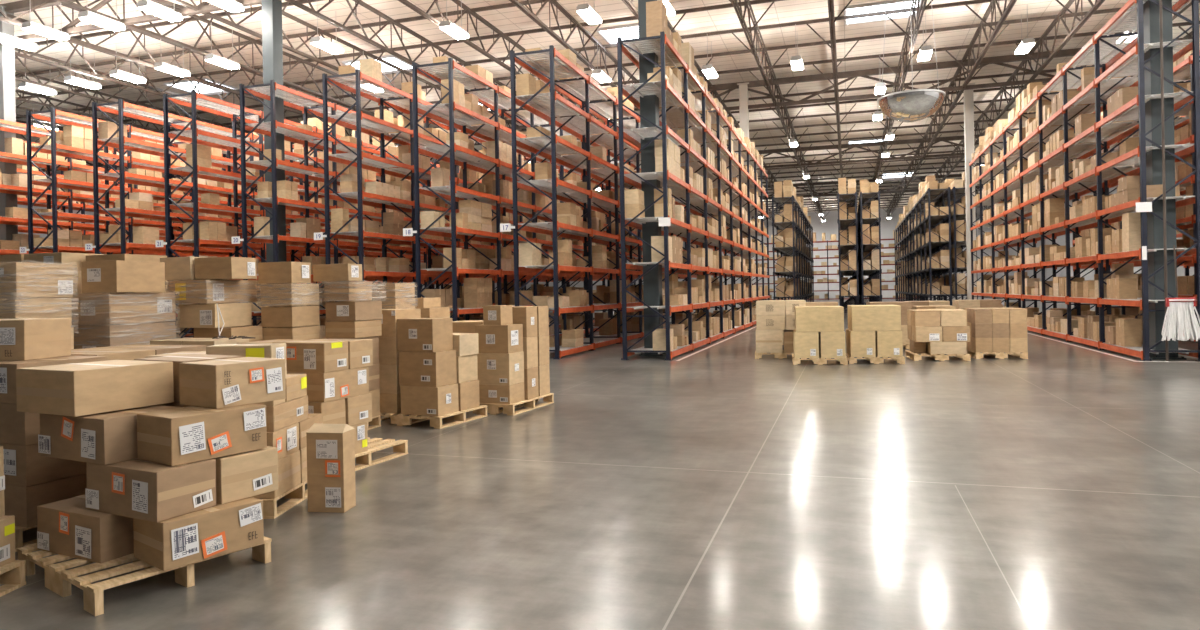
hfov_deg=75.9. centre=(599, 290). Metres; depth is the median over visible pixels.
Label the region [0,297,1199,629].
floor
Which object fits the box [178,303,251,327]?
cardboard box
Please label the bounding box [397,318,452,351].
cardboard box
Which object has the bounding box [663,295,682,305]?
cardboard box
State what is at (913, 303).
cardboard box
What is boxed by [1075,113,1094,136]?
cardboard box
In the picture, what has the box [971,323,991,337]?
cardboard box
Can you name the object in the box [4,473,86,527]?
cardboard box
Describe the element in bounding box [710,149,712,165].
cardboard box
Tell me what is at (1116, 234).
cardboard box
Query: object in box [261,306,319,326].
cardboard box
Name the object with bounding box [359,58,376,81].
cardboard box
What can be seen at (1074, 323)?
cardboard box
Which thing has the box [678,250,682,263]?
cardboard box
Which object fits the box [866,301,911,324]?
cardboard box
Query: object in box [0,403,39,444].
cardboard box
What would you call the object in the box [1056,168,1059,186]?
cardboard box
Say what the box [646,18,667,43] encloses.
cardboard box
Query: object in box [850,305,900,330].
cardboard box
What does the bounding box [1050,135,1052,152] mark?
cardboard box
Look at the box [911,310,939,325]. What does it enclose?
cardboard box
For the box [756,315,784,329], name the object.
cardboard box
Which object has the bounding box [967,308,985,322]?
cardboard box
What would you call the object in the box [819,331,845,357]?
cardboard box
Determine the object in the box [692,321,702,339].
cardboard box
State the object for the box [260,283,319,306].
cardboard box
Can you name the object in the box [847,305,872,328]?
cardboard box
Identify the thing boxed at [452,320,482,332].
cardboard box
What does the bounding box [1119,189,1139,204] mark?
cardboard box
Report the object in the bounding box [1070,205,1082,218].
cardboard box
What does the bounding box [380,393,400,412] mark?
cardboard box
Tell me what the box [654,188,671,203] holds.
cardboard box
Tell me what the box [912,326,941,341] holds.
cardboard box
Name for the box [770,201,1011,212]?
roof purlin
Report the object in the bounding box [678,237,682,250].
cardboard box
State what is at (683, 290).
cardboard box
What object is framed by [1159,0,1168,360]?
riser pipe
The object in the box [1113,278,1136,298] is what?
cardboard box
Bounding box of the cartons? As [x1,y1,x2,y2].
[0,25,1199,348]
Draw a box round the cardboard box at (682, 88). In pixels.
[673,87,690,110]
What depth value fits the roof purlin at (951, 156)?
63.70 m
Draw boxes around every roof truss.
[0,0,396,144]
[14,19,605,218]
[15,0,557,76]
[15,47,605,219]
[15,70,322,166]
[15,89,187,132]
[16,0,1004,118]
[16,119,177,152]
[17,0,323,47]
[17,106,181,160]
[18,0,784,98]
[54,0,604,191]
[170,0,526,130]
[285,0,611,149]
[398,0,754,218]
[509,0,775,221]
[622,0,782,191]
[729,0,828,222]
[806,0,858,210]
[863,0,933,189]
[883,0,1016,219]
[907,0,1104,201]
[960,0,1191,174]
[976,26,1191,193]
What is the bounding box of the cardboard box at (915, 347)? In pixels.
[910,340,925,352]
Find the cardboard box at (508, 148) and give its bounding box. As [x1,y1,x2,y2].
[506,144,511,163]
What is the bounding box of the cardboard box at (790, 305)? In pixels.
[785,300,805,314]
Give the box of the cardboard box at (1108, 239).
[1105,235,1111,253]
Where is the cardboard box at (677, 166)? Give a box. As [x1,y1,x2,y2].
[675,161,679,178]
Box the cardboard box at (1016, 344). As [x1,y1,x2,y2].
[1010,338,1027,351]
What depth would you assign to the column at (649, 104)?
19.07 m
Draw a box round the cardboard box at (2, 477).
[0,446,4,516]
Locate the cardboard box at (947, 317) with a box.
[940,310,966,325]
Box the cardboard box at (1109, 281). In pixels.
[1107,279,1112,298]
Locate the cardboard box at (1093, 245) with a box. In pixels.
[1091,242,1095,255]
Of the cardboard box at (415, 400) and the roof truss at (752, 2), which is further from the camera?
the roof truss at (752, 2)
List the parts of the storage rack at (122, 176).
number plate, upright frame, upright frame, upright frame, upright frame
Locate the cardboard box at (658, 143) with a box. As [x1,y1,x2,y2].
[655,139,673,158]
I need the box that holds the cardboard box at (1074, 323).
[1066,320,1077,333]
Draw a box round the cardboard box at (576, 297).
[568,290,586,305]
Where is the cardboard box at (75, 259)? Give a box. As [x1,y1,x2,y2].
[24,252,107,270]
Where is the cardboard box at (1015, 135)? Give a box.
[1014,132,1016,146]
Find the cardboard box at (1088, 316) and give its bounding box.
[1087,315,1098,338]
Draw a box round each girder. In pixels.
[0,0,281,40]
[39,37,1191,171]
[559,128,1070,179]
[759,174,982,198]
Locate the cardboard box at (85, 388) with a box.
[16,360,173,416]
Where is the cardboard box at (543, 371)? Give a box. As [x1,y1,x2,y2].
[537,364,549,395]
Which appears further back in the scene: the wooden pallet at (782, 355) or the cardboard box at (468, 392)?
the wooden pallet at (782, 355)
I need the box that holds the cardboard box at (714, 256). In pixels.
[713,255,716,267]
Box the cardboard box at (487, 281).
[484,278,491,292]
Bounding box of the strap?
[216,304,223,337]
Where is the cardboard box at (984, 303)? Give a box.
[980,299,1001,307]
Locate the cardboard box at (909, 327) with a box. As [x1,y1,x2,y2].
[907,324,911,339]
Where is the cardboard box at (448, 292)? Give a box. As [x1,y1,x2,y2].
[445,289,452,307]
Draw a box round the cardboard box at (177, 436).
[137,404,266,465]
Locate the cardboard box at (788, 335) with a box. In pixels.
[784,330,793,352]
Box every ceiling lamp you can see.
[0,13,38,50]
[18,67,56,94]
[21,10,69,40]
[31,120,58,130]
[64,45,101,88]
[78,0,125,30]
[109,51,146,82]
[137,0,182,21]
[154,30,190,76]
[204,28,239,68]
[205,0,244,12]
[310,17,343,53]
[439,0,468,39]
[576,3,601,24]
[592,47,610,82]
[657,0,674,15]
[702,42,717,77]
[789,119,797,146]
[790,24,802,69]
[803,166,808,178]
[873,111,882,120]
[875,78,885,94]
[882,151,888,156]
[886,132,893,139]
[918,13,932,60]
[1015,12,1034,53]
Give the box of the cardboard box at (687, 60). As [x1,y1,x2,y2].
[677,57,691,70]
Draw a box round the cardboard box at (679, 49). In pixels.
[667,45,681,61]
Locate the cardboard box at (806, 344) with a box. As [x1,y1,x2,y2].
[794,331,818,357]
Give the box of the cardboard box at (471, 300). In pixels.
[464,293,484,307]
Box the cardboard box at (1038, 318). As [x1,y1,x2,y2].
[1034,315,1046,327]
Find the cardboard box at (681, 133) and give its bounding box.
[677,129,692,147]
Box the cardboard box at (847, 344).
[846,329,849,354]
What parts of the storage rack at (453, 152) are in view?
number plate, upright frame, upright frame, upright frame, upright frame, upright frame, upright frame, upright frame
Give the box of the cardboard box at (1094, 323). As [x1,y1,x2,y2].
[1093,322,1096,340]
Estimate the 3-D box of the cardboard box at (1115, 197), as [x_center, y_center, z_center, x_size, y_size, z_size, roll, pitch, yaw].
[11.780,-2.053,17.287,0.377,0.284,0.542,-1,0,18]
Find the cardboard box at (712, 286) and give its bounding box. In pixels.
[709,285,722,300]
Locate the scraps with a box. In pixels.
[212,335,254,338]
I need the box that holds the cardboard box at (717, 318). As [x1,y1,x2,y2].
[713,317,718,333]
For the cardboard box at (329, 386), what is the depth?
6.97 m
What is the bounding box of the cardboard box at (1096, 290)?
[1095,289,1106,297]
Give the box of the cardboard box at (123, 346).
[84,345,162,348]
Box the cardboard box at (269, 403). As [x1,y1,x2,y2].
[253,399,284,405]
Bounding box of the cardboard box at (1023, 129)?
[1017,128,1032,144]
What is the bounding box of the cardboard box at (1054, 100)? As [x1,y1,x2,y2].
[1051,95,1056,114]
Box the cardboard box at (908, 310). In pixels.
[907,309,932,324]
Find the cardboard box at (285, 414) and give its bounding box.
[266,395,307,431]
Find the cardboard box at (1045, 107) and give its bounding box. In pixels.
[1043,105,1050,122]
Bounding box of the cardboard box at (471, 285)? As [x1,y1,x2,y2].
[464,278,484,292]
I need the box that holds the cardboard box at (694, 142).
[693,139,696,151]
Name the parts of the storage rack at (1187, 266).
upright frame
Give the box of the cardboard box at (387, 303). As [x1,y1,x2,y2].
[372,298,414,308]
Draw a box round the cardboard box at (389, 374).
[379,365,401,393]
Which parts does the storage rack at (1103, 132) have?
upright frame, upright frame, upright frame, upright frame, upright frame, upright frame, upright frame, upright frame, number plate, upright frame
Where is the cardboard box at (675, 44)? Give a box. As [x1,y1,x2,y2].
[669,38,677,55]
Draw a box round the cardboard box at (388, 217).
[383,212,403,224]
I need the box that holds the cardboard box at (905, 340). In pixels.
[901,325,909,343]
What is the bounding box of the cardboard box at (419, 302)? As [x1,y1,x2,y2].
[415,297,440,307]
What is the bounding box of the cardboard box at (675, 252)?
[673,249,677,262]
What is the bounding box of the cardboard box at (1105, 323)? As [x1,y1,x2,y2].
[1097,322,1115,340]
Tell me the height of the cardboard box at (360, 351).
0.259 m
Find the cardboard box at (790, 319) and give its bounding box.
[786,315,794,329]
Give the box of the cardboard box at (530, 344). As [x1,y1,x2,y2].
[523,336,537,368]
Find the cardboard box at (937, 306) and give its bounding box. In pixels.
[936,305,954,308]
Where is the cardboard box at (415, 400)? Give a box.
[400,384,458,415]
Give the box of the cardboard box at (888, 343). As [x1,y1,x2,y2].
[875,331,902,356]
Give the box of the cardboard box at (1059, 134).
[1056,129,1073,148]
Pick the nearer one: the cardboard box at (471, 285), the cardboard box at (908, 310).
the cardboard box at (908, 310)
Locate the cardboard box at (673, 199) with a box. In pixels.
[672,197,674,218]
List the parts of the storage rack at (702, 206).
upright frame, number plate, upright frame, upright frame, upright frame, upright frame, upright frame, upright frame, upright frame, upright frame, upright frame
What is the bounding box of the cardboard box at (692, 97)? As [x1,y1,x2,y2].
[679,93,694,113]
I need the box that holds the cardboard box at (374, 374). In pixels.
[368,363,379,390]
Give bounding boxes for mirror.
[877,0,945,121]
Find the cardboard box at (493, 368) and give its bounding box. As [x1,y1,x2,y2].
[477,351,523,384]
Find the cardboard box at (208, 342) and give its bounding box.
[182,338,248,345]
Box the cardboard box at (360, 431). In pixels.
[351,423,367,453]
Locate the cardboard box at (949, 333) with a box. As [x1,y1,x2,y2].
[942,326,969,341]
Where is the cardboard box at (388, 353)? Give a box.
[378,337,398,364]
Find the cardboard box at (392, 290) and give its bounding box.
[372,283,414,297]
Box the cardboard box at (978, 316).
[971,309,991,323]
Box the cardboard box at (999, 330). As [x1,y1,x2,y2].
[992,323,1009,337]
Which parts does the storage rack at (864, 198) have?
upright frame, upright frame, upright frame, upright frame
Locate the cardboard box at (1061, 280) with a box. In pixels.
[1059,278,1064,295]
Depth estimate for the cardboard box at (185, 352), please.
5.90 m
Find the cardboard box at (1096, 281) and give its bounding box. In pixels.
[1094,280,1106,288]
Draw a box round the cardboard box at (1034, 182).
[1033,180,1035,196]
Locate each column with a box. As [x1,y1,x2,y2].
[0,5,17,239]
[262,0,286,261]
[638,0,665,355]
[737,82,751,308]
[963,83,976,299]
[1143,0,1186,359]
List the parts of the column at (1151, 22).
plate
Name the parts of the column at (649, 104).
plate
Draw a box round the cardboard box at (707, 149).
[706,147,709,162]
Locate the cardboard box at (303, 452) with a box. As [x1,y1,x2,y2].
[299,447,306,482]
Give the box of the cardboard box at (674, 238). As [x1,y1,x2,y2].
[670,235,677,249]
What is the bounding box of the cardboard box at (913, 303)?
[907,301,928,307]
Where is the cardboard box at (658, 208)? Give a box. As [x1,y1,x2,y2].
[654,203,671,217]
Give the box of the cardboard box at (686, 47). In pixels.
[681,42,691,60]
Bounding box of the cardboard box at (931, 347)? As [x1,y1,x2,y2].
[926,342,966,353]
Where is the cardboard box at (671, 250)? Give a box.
[670,237,672,261]
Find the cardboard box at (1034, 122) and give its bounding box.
[1032,118,1036,130]
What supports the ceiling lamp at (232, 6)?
hanging from the girder at (23, 5)
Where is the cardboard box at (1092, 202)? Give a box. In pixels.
[1088,195,1109,213]
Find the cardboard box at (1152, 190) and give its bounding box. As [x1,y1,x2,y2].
[1139,184,1162,197]
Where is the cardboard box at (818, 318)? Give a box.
[795,306,843,331]
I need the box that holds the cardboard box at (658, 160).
[655,156,674,174]
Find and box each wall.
[17,160,463,288]
[495,206,1045,298]
[1046,161,1193,280]
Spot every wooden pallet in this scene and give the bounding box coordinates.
[0,560,25,596]
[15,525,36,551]
[17,536,271,615]
[262,481,307,518]
[355,437,407,470]
[366,415,380,429]
[380,405,487,428]
[473,393,553,415]
[755,350,806,358]
[792,354,847,364]
[846,353,904,363]
[902,344,909,349]
[906,350,970,360]
[967,350,1027,358]
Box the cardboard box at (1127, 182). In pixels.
[1118,175,1139,191]
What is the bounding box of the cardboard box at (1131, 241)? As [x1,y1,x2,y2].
[1122,232,1140,251]
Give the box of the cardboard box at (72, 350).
[71,349,113,352]
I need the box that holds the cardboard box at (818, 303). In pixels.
[817,302,837,305]
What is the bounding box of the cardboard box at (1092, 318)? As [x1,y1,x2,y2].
[1090,316,1108,339]
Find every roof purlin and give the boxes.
[35,0,1199,131]
[39,21,1199,143]
[84,64,1135,160]
[101,81,1075,167]
[174,108,1012,177]
[298,98,1012,159]
[437,118,1007,163]
[558,129,1176,173]
[559,150,974,178]
[603,165,975,188]
[611,201,908,216]
[755,128,985,146]
[760,188,976,199]
[762,170,964,182]
[763,184,984,196]
[763,190,977,201]
[766,156,960,169]
[768,161,964,174]
[768,178,961,189]
[768,184,918,193]
[768,193,979,204]
[768,199,908,206]
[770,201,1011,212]
[771,204,907,210]
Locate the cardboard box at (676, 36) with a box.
[673,32,681,48]
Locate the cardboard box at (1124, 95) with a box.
[1114,86,1137,109]
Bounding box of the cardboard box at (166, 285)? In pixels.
[132,280,167,292]
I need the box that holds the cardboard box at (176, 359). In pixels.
[134,354,242,400]
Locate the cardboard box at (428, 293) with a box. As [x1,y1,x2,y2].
[422,289,444,306]
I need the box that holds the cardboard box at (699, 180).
[698,174,700,191]
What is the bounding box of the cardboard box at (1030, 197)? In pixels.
[1029,182,1031,199]
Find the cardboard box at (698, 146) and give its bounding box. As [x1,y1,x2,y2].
[697,143,700,154]
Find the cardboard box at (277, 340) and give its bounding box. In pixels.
[237,339,295,343]
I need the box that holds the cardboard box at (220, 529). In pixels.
[133,497,263,570]
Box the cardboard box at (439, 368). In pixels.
[399,350,456,386]
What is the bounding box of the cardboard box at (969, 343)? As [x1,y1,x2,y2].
[968,337,971,350]
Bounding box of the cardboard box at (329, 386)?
[287,367,368,401]
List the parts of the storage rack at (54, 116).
number plate, upright frame, upright frame, upright frame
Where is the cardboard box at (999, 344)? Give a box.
[992,338,1009,351]
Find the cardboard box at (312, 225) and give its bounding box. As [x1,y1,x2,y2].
[296,218,320,238]
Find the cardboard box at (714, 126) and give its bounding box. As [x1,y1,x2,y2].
[711,124,720,141]
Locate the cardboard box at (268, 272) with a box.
[258,262,310,283]
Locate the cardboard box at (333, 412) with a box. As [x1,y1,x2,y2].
[308,398,345,423]
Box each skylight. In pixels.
[163,77,238,93]
[342,55,411,71]
[596,23,638,43]
[844,0,920,24]
[848,138,882,143]
[881,171,913,177]
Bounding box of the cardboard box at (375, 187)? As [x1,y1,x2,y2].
[365,181,388,196]
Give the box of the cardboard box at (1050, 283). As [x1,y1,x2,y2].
[1039,281,1052,294]
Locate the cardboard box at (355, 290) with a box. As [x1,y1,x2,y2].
[324,281,371,301]
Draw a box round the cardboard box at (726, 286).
[725,285,728,299]
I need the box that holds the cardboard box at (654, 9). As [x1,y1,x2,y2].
[646,0,667,25]
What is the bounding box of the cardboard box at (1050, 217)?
[1045,212,1063,226]
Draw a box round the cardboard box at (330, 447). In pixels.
[306,423,355,512]
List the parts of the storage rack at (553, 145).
number plate, upright frame, upright frame, upright frame, upright frame, upright frame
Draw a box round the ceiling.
[0,0,1199,217]
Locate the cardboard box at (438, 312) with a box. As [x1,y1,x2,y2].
[415,307,449,317]
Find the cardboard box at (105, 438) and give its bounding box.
[38,405,181,464]
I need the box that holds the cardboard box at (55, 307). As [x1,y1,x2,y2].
[0,298,71,326]
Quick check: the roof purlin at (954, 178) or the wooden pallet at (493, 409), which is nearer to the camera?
the wooden pallet at (493, 409)
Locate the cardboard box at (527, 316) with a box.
[512,306,537,336]
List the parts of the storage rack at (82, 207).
upright frame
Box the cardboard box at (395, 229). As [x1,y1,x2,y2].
[383,224,402,235]
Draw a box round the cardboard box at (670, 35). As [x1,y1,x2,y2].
[667,26,672,44]
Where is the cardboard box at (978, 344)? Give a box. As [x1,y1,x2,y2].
[972,337,992,351]
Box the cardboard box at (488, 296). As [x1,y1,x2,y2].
[485,293,491,305]
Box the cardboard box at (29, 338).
[0,318,70,360]
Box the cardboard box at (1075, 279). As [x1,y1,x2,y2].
[1065,277,1084,296]
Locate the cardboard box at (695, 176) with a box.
[693,173,698,190]
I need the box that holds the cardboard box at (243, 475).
[212,446,277,503]
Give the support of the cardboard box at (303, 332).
on the cardboard box
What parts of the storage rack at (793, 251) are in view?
upright frame, upright frame, upright frame, upright frame, upright frame, upright frame, upright frame, upright frame, upright frame, upright frame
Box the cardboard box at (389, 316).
[374,309,420,336]
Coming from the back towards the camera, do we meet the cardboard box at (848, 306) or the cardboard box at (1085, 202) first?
the cardboard box at (1085, 202)
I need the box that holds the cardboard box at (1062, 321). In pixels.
[1061,319,1063,332]
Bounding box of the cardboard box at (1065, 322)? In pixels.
[1063,319,1077,333]
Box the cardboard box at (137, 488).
[85,458,215,521]
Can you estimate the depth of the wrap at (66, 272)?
7.08 m
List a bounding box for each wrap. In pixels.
[4,271,78,332]
[78,297,179,345]
[260,292,321,305]
[322,281,385,300]
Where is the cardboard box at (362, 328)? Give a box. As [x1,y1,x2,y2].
[325,320,381,337]
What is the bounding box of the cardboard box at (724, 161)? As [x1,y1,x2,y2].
[724,161,725,176]
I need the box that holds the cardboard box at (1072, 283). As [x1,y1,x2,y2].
[1071,282,1074,296]
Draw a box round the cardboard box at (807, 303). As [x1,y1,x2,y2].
[806,302,816,305]
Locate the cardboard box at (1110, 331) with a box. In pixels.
[1105,326,1115,344]
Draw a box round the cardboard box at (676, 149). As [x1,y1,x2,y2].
[674,144,679,163]
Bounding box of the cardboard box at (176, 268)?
[160,257,208,280]
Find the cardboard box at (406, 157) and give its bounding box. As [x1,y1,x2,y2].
[402,153,421,167]
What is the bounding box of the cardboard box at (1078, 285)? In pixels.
[1075,282,1082,296]
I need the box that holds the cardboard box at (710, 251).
[709,249,712,267]
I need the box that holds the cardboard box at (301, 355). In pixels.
[273,340,348,372]
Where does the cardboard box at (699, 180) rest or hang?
on the storage rack at (702, 206)
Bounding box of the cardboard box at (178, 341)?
[150,338,211,344]
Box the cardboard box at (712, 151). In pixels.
[712,151,714,167]
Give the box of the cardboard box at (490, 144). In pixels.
[487,141,505,161]
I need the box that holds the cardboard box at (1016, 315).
[1006,308,1026,322]
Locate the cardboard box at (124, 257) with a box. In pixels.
[86,254,166,261]
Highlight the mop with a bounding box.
[1161,245,1199,340]
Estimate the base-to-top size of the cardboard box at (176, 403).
0.269 m
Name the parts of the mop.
handle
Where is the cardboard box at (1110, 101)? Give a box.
[1107,94,1114,115]
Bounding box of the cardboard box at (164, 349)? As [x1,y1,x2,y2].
[126,345,205,354]
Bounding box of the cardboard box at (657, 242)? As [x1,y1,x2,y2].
[651,236,669,261]
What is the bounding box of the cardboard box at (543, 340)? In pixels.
[537,335,548,365]
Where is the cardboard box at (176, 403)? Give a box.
[158,401,189,406]
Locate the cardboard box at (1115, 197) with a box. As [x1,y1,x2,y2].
[1111,192,1118,206]
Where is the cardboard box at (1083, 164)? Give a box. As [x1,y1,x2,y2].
[1079,160,1090,175]
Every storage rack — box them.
[0,119,321,335]
[17,141,322,317]
[20,107,374,337]
[85,99,463,335]
[156,90,502,337]
[232,80,552,325]
[314,69,602,326]
[403,58,642,335]
[500,45,698,358]
[617,31,769,360]
[753,238,916,299]
[771,195,813,301]
[837,192,858,310]
[857,191,881,304]
[894,187,951,305]
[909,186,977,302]
[969,0,1199,361]
[1176,116,1193,275]
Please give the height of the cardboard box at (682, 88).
0.526 m
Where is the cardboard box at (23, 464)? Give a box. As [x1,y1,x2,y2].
[0,443,86,486]
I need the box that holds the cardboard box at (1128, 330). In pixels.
[1116,318,1141,346]
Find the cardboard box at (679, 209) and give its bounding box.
[675,205,683,221]
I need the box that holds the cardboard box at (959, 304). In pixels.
[952,300,979,309]
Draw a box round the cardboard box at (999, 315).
[992,308,1009,322]
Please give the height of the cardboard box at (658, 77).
0.221 m
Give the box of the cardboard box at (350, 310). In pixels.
[325,301,381,320]
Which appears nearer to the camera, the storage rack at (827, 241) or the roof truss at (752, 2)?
the roof truss at (752, 2)
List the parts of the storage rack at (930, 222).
upright frame, upright frame, upright frame, upright frame, upright frame, upright frame, upright frame, upright frame, upright frame, upright frame, upright frame, upright frame, upright frame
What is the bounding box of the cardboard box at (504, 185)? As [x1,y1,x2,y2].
[493,180,508,198]
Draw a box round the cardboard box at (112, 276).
[81,260,164,292]
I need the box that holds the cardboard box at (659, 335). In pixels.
[653,329,673,350]
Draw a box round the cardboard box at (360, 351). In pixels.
[311,339,372,368]
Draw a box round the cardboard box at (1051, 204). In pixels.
[1045,198,1063,213]
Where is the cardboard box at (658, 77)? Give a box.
[647,72,668,86]
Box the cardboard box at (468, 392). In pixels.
[455,380,479,410]
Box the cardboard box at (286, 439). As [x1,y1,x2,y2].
[267,423,298,459]
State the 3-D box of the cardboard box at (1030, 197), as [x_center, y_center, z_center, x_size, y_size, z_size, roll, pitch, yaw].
[14.394,-3.292,25.413,0.364,0.577,0.317,-1,0,18]
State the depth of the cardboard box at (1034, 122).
24.62 m
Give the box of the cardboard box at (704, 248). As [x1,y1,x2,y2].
[704,248,709,266]
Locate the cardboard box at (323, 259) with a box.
[321,257,330,263]
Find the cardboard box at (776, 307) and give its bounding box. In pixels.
[756,300,784,314]
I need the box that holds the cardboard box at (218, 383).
[179,357,285,408]
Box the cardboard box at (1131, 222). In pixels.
[1122,212,1140,232]
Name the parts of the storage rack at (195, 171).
number plate, upright frame, upright frame, upright frame, upright frame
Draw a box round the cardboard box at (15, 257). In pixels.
[0,254,23,262]
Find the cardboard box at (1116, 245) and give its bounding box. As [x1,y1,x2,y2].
[1112,241,1121,252]
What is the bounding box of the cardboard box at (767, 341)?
[756,330,781,352]
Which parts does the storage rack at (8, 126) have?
upright frame, upright frame, upright frame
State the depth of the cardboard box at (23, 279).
6.79 m
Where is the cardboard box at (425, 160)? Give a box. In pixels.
[422,155,429,170]
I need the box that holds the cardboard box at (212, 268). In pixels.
[194,257,256,279]
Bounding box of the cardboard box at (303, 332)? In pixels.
[262,326,319,340]
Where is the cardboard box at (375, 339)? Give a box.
[327,336,378,362]
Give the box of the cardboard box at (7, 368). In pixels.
[0,355,107,403]
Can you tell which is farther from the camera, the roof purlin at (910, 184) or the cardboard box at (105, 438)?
the roof purlin at (910, 184)
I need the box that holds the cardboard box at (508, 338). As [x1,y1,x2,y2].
[475,324,522,353]
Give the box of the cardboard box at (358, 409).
[345,393,371,425]
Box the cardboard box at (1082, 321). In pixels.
[1078,317,1086,337]
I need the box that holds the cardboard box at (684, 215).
[684,215,691,224]
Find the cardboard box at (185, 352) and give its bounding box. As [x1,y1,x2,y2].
[145,351,205,357]
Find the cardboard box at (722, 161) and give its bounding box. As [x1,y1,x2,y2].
[714,158,723,175]
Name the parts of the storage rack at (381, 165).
number plate, upright frame, upright frame, upright frame, upright frame, upright frame, upright frame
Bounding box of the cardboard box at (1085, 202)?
[1082,199,1088,214]
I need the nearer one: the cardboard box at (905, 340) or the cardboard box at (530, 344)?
the cardboard box at (530, 344)
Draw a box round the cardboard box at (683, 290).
[675,287,692,303]
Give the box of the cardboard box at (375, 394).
[369,389,379,416]
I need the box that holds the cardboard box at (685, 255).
[682,254,692,264]
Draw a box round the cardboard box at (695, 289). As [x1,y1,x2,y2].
[693,287,697,303]
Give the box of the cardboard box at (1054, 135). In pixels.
[1053,133,1056,150]
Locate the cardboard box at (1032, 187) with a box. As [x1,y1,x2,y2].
[1031,181,1033,197]
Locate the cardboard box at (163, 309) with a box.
[66,292,175,324]
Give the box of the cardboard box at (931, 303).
[929,301,949,305]
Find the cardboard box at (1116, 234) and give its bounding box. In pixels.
[1112,229,1121,241]
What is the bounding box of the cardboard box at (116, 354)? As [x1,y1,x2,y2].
[71,349,154,359]
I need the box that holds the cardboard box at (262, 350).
[206,343,286,377]
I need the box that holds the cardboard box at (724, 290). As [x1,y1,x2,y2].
[723,285,725,299]
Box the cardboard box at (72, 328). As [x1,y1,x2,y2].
[71,327,73,348]
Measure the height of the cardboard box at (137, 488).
0.274 m
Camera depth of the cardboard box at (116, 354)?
6.06 m
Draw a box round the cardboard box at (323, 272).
[313,264,361,281]
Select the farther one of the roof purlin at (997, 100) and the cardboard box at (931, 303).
the roof purlin at (997, 100)
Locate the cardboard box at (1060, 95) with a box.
[1057,89,1076,110]
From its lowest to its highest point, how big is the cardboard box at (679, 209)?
0.438 m
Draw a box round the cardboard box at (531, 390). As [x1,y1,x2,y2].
[524,367,538,399]
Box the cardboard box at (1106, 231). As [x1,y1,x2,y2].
[1091,228,1111,242]
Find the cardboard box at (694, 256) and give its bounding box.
[693,255,696,265]
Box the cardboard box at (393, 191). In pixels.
[388,184,399,198]
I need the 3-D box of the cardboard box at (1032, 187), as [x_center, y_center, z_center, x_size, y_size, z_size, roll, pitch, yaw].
[14.289,-3.290,25.076,0.364,0.577,0.317,-1,0,18]
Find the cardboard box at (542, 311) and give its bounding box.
[513,306,548,335]
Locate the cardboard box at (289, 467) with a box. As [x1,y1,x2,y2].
[252,450,300,498]
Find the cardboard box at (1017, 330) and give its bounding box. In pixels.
[1009,323,1026,337]
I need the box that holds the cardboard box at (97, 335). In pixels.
[72,322,175,348]
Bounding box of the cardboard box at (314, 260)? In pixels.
[302,256,320,273]
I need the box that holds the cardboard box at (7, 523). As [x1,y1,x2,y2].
[0,515,14,566]
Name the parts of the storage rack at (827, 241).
upright frame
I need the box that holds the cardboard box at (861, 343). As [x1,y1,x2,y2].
[848,330,875,356]
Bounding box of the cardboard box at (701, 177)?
[700,176,702,192]
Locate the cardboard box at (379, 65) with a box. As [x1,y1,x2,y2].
[369,61,381,84]
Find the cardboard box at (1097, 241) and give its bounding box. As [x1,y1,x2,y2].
[1096,241,1104,253]
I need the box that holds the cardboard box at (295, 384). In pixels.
[285,374,306,401]
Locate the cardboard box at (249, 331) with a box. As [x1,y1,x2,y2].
[194,326,262,341]
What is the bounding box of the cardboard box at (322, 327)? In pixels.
[317,325,326,338]
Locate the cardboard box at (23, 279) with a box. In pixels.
[0,262,72,297]
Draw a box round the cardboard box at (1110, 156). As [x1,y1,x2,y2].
[1091,152,1116,169]
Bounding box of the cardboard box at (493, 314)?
[483,305,512,324]
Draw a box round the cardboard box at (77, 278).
[46,271,84,297]
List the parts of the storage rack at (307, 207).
number plate, upright frame, upright frame, upright frame, upright frame, upright frame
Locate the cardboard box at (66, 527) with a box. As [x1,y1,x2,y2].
[37,494,133,562]
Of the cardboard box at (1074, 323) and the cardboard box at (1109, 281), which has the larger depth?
the cardboard box at (1074, 323)
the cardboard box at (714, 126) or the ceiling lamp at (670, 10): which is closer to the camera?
the ceiling lamp at (670, 10)
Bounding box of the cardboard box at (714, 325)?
[712,318,716,335]
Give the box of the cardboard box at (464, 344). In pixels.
[453,333,478,355]
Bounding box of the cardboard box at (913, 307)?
[912,306,935,308]
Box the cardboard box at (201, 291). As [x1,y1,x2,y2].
[168,280,260,303]
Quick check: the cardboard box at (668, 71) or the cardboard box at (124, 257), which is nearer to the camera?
the cardboard box at (124, 257)
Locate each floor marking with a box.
[676,326,755,360]
[1028,333,1138,361]
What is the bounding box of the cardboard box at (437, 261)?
[432,255,442,268]
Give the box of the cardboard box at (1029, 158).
[1028,155,1030,167]
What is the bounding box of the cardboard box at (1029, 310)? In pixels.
[1026,308,1032,316]
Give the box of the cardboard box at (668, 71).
[653,66,672,93]
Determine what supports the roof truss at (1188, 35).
attached to the girder at (23, 5)
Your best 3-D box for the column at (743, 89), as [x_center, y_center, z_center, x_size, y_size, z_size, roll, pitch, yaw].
[7.118,-4.297,37.610,0.600,11.580,0.600,-1,0,18]
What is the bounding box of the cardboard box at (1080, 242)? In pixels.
[1075,237,1090,257]
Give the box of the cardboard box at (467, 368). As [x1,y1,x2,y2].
[456,354,477,382]
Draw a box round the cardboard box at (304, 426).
[298,413,322,448]
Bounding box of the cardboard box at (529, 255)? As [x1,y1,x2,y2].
[519,242,541,265]
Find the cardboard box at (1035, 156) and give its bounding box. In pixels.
[1031,152,1038,165]
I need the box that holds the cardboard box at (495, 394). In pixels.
[479,382,524,403]

